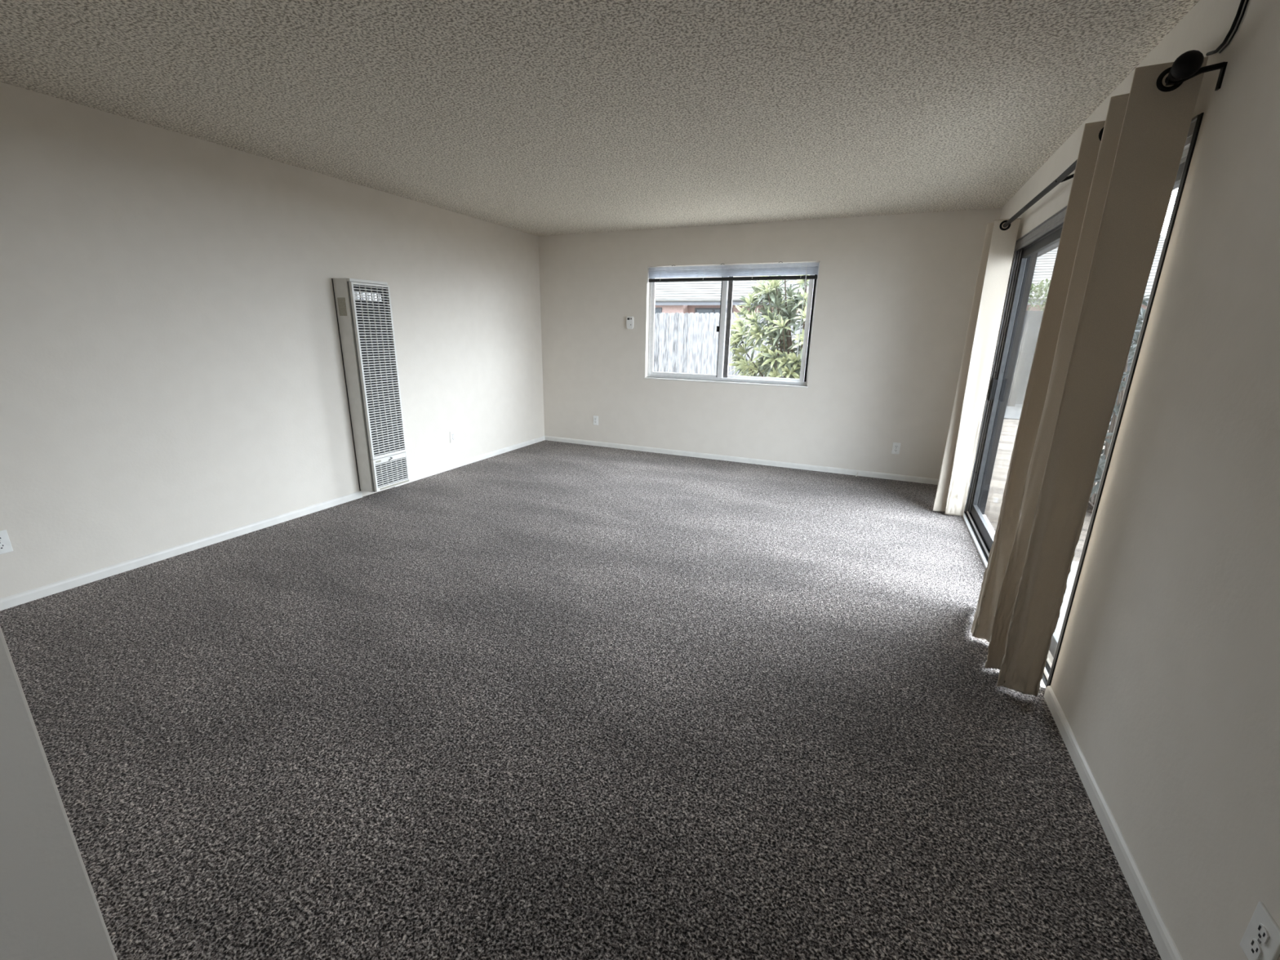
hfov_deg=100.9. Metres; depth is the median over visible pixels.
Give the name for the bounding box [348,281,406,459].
grille
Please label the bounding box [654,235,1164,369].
sky
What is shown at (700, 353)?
picket fence
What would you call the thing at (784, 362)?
leafy shrub
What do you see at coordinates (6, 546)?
wall outlet
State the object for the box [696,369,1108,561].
ground
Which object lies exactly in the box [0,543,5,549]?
receptacle
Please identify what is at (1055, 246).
eaves
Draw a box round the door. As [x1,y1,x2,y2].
[962,112,1204,690]
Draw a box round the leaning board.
[1007,351,1027,406]
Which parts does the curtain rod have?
rod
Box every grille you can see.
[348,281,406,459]
[370,451,409,491]
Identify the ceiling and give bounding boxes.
[0,0,1199,235]
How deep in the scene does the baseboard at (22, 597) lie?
3.19 m
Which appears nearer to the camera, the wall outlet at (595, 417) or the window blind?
the window blind
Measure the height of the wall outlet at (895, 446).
0.114 m
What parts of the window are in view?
sash, sash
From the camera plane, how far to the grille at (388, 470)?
4.46 m
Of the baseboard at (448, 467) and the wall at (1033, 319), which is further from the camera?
the wall at (1033, 319)
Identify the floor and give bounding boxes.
[0,440,1161,959]
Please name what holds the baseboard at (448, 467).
attached to the wall at (172, 374)
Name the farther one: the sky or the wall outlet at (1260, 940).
the sky
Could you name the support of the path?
on the ground
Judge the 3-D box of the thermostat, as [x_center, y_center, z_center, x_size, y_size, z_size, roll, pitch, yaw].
[-0.112,-1.789,6.010,0.084,0.138,0.028,8,17,23]
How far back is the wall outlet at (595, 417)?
6.50 m
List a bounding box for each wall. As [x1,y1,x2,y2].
[0,81,544,598]
[0,626,117,959]
[537,208,1001,479]
[1000,0,1279,959]
[1007,311,1142,404]
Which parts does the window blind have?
rail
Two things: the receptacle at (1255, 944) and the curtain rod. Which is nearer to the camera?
the receptacle at (1255, 944)
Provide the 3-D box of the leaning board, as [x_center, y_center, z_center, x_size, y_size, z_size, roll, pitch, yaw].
[8.103,-2.157,11.357,0.170,1.160,0.120,8,17,23]
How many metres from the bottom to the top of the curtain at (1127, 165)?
2.173 m
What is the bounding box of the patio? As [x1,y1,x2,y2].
[1055,560,1079,635]
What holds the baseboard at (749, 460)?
attached to the wall at (895, 294)
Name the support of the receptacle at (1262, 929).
attached to the wall outlet at (1260, 940)
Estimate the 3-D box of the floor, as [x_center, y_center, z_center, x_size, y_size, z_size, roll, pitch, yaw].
[-0.753,0.808,2.439,4.917,0.120,8.387,8,17,23]
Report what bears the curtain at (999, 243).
hanging from the curtain rod
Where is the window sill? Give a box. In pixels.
[644,377,808,387]
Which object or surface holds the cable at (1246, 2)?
attached to the wall at (1166, 679)
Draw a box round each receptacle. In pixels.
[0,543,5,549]
[1248,937,1262,959]
[1255,922,1269,944]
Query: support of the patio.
on the ground
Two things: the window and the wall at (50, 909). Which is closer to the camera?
the wall at (50, 909)
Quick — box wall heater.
[331,277,409,492]
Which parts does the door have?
handle, sliding panel, fixed panel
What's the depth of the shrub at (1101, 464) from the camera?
4.25 m
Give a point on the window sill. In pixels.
(654, 378)
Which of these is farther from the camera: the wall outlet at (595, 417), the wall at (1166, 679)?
the wall outlet at (595, 417)
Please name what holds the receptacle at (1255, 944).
attached to the wall outlet at (1260, 940)
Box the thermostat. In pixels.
[626,316,634,328]
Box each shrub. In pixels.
[724,275,809,378]
[1086,306,1146,513]
[1100,294,1150,462]
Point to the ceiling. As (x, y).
(537, 117)
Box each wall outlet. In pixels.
[0,529,13,554]
[449,431,455,443]
[593,415,598,425]
[891,442,901,454]
[1240,902,1279,959]
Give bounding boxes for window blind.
[648,261,818,356]
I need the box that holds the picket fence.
[653,312,803,377]
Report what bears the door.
in the wall at (1166, 679)
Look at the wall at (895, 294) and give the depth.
5.37 m
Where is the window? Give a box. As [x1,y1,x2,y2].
[648,262,819,385]
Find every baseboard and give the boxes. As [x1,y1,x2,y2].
[0,490,362,610]
[393,435,545,487]
[545,435,938,484]
[1043,685,1182,959]
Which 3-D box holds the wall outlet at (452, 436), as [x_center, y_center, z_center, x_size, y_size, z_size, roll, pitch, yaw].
[-1.894,-0.436,5.346,0.010,0.114,0.070,8,17,23]
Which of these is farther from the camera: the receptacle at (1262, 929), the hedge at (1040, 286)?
the hedge at (1040, 286)
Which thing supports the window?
in the wall at (895, 294)
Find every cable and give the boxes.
[1205,0,1244,55]
[1218,0,1248,53]
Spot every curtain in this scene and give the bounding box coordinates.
[933,217,1020,516]
[970,56,1208,696]
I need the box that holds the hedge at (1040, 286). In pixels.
[1027,278,1050,311]
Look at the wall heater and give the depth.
4.24 m
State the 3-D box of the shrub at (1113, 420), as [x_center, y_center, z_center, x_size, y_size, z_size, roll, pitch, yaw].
[5.486,-1.067,5.781,1.247,2.051,1.453,8,17,23]
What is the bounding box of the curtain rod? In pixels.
[1002,49,1227,227]
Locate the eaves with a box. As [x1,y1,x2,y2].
[1037,184,1178,257]
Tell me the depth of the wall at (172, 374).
3.25 m
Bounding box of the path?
[1004,403,1112,424]
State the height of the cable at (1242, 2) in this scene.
0.241 m
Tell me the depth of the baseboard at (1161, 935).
1.48 m

